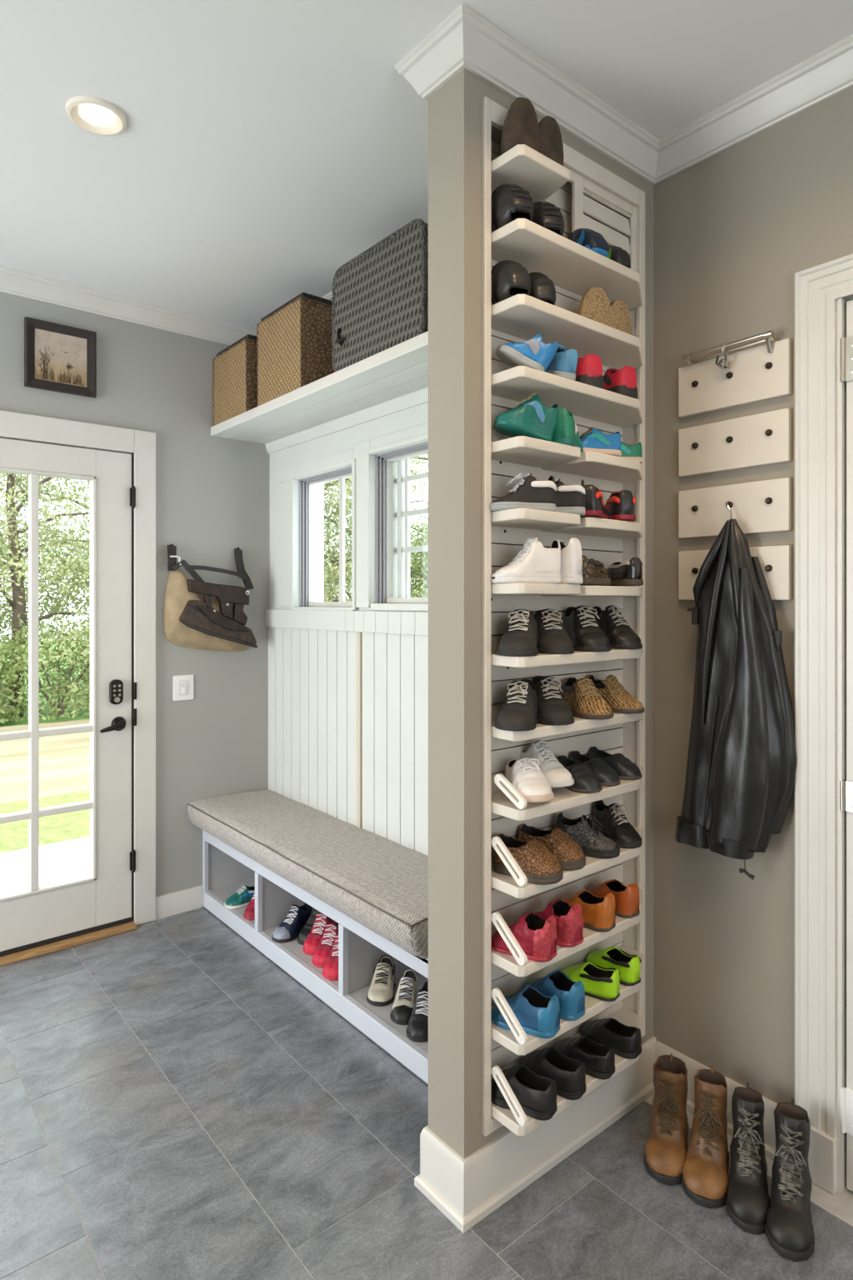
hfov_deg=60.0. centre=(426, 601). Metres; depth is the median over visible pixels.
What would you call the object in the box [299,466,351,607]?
window
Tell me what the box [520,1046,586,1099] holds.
clog
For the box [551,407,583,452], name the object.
sneaker
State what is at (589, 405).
shelf
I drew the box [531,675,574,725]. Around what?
shoe
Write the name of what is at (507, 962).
shelf
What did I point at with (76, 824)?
lawn
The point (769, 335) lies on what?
metal rail
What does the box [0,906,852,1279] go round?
floor
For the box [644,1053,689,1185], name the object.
boot
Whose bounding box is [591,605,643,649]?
shoe
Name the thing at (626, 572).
shoe
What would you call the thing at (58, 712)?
shrub
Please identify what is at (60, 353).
print
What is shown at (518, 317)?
shelf
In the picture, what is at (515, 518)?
shelf
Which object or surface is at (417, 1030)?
sneaker
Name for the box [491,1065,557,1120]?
clog
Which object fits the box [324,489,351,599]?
tree
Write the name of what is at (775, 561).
board
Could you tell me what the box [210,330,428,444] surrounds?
wall shelf
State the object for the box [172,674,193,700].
light switch
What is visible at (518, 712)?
shoe
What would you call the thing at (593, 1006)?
shelf
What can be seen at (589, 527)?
shelf
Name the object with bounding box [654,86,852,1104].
wall
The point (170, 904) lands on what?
baseboard
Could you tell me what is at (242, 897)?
sneaker
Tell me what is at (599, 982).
shoe
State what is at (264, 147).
ceiling
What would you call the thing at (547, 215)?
shoe
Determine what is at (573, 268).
shelf
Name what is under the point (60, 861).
patio
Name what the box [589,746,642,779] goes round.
loafer
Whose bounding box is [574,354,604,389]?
shoe
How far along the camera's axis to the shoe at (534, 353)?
1.66 m
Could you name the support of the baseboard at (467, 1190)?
attached to the wall partition at (455, 108)
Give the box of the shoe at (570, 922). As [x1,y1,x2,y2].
[534,898,584,947]
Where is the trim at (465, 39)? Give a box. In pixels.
[0,3,852,345]
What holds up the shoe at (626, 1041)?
on the shoe rack
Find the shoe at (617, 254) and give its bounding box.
[607,245,630,268]
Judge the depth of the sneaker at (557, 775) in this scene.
1.74 m
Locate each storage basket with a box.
[213,334,257,425]
[256,292,334,406]
[332,218,428,371]
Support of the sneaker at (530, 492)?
on the shoe rack
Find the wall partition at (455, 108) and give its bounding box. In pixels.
[428,68,654,1159]
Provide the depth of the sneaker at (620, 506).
1.84 m
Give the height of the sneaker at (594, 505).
0.080 m
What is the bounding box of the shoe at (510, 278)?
[491,260,530,304]
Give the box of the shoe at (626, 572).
[606,557,644,585]
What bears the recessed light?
in the ceiling
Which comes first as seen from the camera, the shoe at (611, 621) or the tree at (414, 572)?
the shoe at (611, 621)
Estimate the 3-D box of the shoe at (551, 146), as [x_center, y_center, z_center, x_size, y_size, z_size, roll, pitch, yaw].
[0.274,-1.056,1.730,0.087,0.130,0.056,0,0,-31]
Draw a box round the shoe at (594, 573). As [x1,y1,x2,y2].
[580,555,610,585]
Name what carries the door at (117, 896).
in the wall at (212, 493)
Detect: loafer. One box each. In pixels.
[556,755,602,793]
[570,750,620,786]
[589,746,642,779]
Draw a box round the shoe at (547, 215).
[531,201,564,236]
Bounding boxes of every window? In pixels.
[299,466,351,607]
[375,441,428,603]
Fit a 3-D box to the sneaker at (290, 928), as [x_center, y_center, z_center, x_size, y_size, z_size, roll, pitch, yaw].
[-0.518,1.238,2.873,0.089,0.103,0.190,0,0,35]
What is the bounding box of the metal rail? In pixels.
[681,330,779,369]
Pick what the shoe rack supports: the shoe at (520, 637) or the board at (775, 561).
the shoe at (520, 637)
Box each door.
[0,410,155,966]
[795,253,852,1194]
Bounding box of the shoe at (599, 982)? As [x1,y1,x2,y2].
[562,961,619,1001]
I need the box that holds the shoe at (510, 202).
[491,184,534,231]
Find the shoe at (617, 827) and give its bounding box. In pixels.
[593,800,642,848]
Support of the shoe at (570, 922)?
on the shoe rack
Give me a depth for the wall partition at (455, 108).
1.66 m
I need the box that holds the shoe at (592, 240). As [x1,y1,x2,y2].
[567,228,609,257]
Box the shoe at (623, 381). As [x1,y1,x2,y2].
[603,365,638,399]
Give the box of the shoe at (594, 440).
[580,426,621,456]
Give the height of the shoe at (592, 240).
0.110 m
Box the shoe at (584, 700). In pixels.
[562,677,614,719]
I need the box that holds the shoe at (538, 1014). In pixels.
[491,985,560,1038]
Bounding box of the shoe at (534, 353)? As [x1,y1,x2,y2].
[496,333,559,372]
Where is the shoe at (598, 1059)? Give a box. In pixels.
[552,1035,615,1079]
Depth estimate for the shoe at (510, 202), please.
1.64 m
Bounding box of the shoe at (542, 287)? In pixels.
[529,272,556,304]
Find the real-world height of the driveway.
0.018 m
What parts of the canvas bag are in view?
post, edge blade, handle, panel, post, post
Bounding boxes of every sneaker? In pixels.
[224,885,254,909]
[272,902,313,943]
[297,907,320,944]
[302,912,334,955]
[311,920,339,967]
[322,934,338,980]
[366,955,395,1006]
[390,970,418,1024]
[405,980,428,1042]
[489,472,557,511]
[491,536,561,583]
[493,392,559,441]
[505,757,554,802]
[520,740,574,787]
[546,478,585,516]
[550,537,583,584]
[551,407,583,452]
[580,484,607,519]
[604,490,636,521]
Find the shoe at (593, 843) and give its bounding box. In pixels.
[555,811,620,859]
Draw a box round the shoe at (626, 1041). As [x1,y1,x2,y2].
[580,1017,642,1059]
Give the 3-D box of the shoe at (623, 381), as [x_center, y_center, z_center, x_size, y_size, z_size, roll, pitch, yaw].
[0.484,-0.557,1.917,0.093,0.092,0.135,0,0,-25]
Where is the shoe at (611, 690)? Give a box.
[586,675,644,714]
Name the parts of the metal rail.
thin rod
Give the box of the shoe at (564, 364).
[546,344,578,379]
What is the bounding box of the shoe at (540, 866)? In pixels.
[493,833,563,884]
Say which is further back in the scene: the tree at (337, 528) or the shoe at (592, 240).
the tree at (337, 528)
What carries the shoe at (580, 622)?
on the shoe rack
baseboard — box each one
[155,885,203,919]
[414,1036,657,1233]
[655,1040,778,1160]
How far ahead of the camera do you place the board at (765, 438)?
1.88 m
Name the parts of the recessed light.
bulb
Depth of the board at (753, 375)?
1.88 m
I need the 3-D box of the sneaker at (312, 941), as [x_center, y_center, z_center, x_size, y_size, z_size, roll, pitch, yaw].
[-0.396,1.232,2.772,0.095,0.115,0.169,0,0,21]
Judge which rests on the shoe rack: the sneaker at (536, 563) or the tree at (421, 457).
the sneaker at (536, 563)
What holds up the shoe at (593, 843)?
on the shoe rack
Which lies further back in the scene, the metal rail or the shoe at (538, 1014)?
the metal rail
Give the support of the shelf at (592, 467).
attached to the shoe rack
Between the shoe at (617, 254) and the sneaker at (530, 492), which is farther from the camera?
the shoe at (617, 254)
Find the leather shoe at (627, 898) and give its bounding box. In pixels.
[589,879,639,918]
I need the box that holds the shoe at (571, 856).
[518,823,585,870]
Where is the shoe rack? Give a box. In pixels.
[481,96,645,1136]
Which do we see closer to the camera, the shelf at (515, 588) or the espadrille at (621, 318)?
the shelf at (515, 588)
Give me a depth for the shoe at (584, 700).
1.81 m
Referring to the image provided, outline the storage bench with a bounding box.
[202,830,428,1084]
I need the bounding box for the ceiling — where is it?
[0,0,852,329]
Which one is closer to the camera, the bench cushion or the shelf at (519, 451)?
the shelf at (519, 451)
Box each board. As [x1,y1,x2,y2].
[678,338,791,418]
[678,408,791,477]
[678,477,791,538]
[678,545,791,599]
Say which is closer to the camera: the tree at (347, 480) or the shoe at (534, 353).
the shoe at (534, 353)
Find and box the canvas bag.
[163,545,257,651]
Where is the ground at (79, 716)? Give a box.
[0,639,89,726]
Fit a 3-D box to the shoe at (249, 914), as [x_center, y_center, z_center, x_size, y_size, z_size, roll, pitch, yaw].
[-0.690,1.238,3.058,0.073,0.102,0.154,0,0,31]
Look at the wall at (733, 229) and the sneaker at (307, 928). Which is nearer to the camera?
the wall at (733, 229)
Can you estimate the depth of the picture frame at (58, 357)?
2.92 m
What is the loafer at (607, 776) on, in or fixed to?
on the shoe rack
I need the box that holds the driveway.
[0,718,89,803]
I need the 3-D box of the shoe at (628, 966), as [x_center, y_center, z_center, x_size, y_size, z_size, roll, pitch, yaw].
[0.482,0.926,1.914,0.083,0.067,0.156,0,0,-35]
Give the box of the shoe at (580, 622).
[563,605,611,651]
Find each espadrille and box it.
[576,286,611,326]
[610,300,631,334]
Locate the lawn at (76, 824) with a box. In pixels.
[0,790,89,853]
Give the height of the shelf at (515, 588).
0.024 m
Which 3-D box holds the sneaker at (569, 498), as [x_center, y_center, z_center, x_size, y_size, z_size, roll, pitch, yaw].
[0.298,-0.247,1.754,0.155,0.089,0.087,0,0,11]
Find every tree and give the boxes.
[0,472,89,717]
[0,473,89,693]
[0,495,74,682]
[80,480,351,601]
[324,454,428,601]
[324,477,413,601]
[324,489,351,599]
[332,455,428,595]
[410,458,428,597]
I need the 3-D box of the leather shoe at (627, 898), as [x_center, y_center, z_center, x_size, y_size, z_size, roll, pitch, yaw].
[0.481,0.750,1.910,0.087,0.080,0.152,0,0,-33]
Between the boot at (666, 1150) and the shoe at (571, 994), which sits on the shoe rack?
the shoe at (571, 994)
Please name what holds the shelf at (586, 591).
attached to the shoe rack
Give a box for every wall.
[0,291,269,896]
[265,386,428,855]
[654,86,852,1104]
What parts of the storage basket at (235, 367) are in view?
lid, panel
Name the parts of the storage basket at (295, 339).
panel, lid, panel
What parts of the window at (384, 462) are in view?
screen frame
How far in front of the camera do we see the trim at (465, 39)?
1.82 m
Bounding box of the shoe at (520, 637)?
[496,609,538,656]
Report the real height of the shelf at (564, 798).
0.024 m
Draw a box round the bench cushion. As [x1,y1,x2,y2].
[187,790,428,959]
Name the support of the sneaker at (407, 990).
on the storage bench
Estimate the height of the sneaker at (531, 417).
0.116 m
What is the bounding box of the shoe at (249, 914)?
[244,893,254,919]
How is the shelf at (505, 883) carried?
attached to the shoe rack
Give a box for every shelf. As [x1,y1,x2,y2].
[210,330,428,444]
[491,144,569,203]
[491,218,642,310]
[491,294,642,369]
[491,365,642,427]
[491,435,580,467]
[491,508,580,529]
[491,582,580,594]
[491,648,642,667]
[491,705,643,741]
[491,765,642,820]
[491,825,642,898]
[491,884,642,976]
[491,944,642,1055]
[491,1007,642,1136]
[541,451,642,482]
[541,517,642,538]
[542,585,642,596]
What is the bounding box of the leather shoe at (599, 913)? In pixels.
[562,890,615,932]
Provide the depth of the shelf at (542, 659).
1.69 m
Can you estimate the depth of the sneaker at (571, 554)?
1.69 m
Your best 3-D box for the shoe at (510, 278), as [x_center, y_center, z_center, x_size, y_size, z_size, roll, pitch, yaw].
[0.192,-0.725,1.675,0.085,0.117,0.099,0,0,-21]
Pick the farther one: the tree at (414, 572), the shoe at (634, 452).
the tree at (414, 572)
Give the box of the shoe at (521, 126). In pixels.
[500,96,539,154]
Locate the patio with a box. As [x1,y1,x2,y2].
[0,835,89,894]
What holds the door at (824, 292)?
in the wall at (733, 229)
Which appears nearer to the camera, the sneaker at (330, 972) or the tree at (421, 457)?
the sneaker at (330, 972)
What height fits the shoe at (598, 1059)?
0.063 m
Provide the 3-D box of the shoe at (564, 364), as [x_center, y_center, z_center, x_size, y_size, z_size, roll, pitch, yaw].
[0.303,-0.557,1.747,0.077,0.092,0.139,0,0,-27]
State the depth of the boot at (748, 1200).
1.67 m
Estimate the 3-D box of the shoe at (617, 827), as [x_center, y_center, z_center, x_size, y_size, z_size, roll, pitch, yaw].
[0.493,0.573,1.919,0.081,0.093,0.146,0,0,-29]
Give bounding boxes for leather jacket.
[675,500,797,879]
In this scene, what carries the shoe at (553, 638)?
on the shoe rack
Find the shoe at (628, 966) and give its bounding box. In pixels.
[585,946,641,985]
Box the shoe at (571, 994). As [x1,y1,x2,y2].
[523,969,585,1020]
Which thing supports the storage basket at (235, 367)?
on the wall shelf at (401, 369)
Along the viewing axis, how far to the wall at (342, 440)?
2.94 m
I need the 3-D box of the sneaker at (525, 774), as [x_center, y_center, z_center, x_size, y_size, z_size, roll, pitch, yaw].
[0.228,0.404,1.680,0.093,0.096,0.171,0,0,-11]
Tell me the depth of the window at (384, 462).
2.87 m
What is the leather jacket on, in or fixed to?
hanging from the board at (759, 507)
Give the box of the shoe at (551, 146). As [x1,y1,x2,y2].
[538,115,564,165]
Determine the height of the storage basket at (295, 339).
0.381 m
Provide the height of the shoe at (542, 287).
0.118 m
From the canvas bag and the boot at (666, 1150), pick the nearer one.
the boot at (666, 1150)
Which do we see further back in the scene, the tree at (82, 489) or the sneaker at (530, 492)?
the tree at (82, 489)
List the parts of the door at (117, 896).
lever handle, strike plate, strike plate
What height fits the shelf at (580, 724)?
0.024 m
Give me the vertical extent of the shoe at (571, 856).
0.078 m
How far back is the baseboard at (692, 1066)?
1.90 m
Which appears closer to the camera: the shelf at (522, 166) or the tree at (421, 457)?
the shelf at (522, 166)
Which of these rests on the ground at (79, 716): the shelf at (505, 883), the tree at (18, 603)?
the tree at (18, 603)
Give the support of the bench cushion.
on the storage bench
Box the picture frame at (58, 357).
[24,316,96,398]
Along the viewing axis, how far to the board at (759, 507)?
1.87 m
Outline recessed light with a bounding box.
[65,95,127,135]
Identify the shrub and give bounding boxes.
[0,618,89,724]
[0,661,19,723]
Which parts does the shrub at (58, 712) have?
stem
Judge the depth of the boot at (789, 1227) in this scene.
1.60 m
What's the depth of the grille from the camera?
2.88 m
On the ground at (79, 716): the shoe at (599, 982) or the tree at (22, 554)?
the tree at (22, 554)
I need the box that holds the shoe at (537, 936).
[491,911,557,962]
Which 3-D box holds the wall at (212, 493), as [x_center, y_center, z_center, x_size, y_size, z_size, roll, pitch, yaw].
[-2.201,0.055,2.403,3.935,2.610,0.140,0,0,-39]
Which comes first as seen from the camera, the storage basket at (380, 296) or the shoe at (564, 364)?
the shoe at (564, 364)
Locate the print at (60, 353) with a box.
[35,328,86,387]
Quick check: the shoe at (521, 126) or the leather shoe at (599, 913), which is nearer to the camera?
the shoe at (521, 126)
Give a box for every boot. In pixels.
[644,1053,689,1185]
[681,1065,729,1208]
[726,1081,770,1234]
[765,1098,814,1261]
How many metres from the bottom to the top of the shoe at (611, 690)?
0.091 m
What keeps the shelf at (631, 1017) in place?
attached to the shoe rack
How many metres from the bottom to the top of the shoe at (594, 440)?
0.073 m
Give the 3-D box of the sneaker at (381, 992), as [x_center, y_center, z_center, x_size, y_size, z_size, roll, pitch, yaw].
[-0.144,1.240,2.427,0.089,0.098,0.150,0,0,9]
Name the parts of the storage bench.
panel, frame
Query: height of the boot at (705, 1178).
0.205 m
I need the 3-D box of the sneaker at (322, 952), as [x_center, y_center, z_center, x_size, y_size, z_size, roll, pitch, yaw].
[-0.348,1.232,2.682,0.095,0.115,0.169,0,0,21]
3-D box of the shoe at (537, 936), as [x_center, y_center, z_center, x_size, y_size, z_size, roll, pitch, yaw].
[0.218,0.745,1.681,0.160,0.089,0.099,0,0,37]
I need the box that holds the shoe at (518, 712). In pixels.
[495,679,538,731]
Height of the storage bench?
0.354 m
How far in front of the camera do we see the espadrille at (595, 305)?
1.82 m
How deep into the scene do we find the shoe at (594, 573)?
1.78 m
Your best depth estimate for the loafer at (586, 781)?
1.76 m
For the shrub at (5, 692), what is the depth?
8.69 m
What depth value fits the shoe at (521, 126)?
1.65 m
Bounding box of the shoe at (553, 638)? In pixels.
[534,608,574,654]
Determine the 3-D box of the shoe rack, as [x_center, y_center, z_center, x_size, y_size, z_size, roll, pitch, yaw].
[0.376,0.034,1.831,0.612,2.322,0.173,0,0,-39]
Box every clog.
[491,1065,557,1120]
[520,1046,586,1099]
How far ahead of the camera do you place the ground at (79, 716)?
9.67 m
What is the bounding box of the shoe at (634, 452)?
[620,441,642,464]
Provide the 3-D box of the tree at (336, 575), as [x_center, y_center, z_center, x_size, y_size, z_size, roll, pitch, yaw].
[-1.624,-0.404,10.391,3.355,4.266,3.210,0,0,-29]
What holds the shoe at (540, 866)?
on the shoe rack
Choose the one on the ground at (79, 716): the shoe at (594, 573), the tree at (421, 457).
the tree at (421, 457)
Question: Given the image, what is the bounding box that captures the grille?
[395,458,428,597]

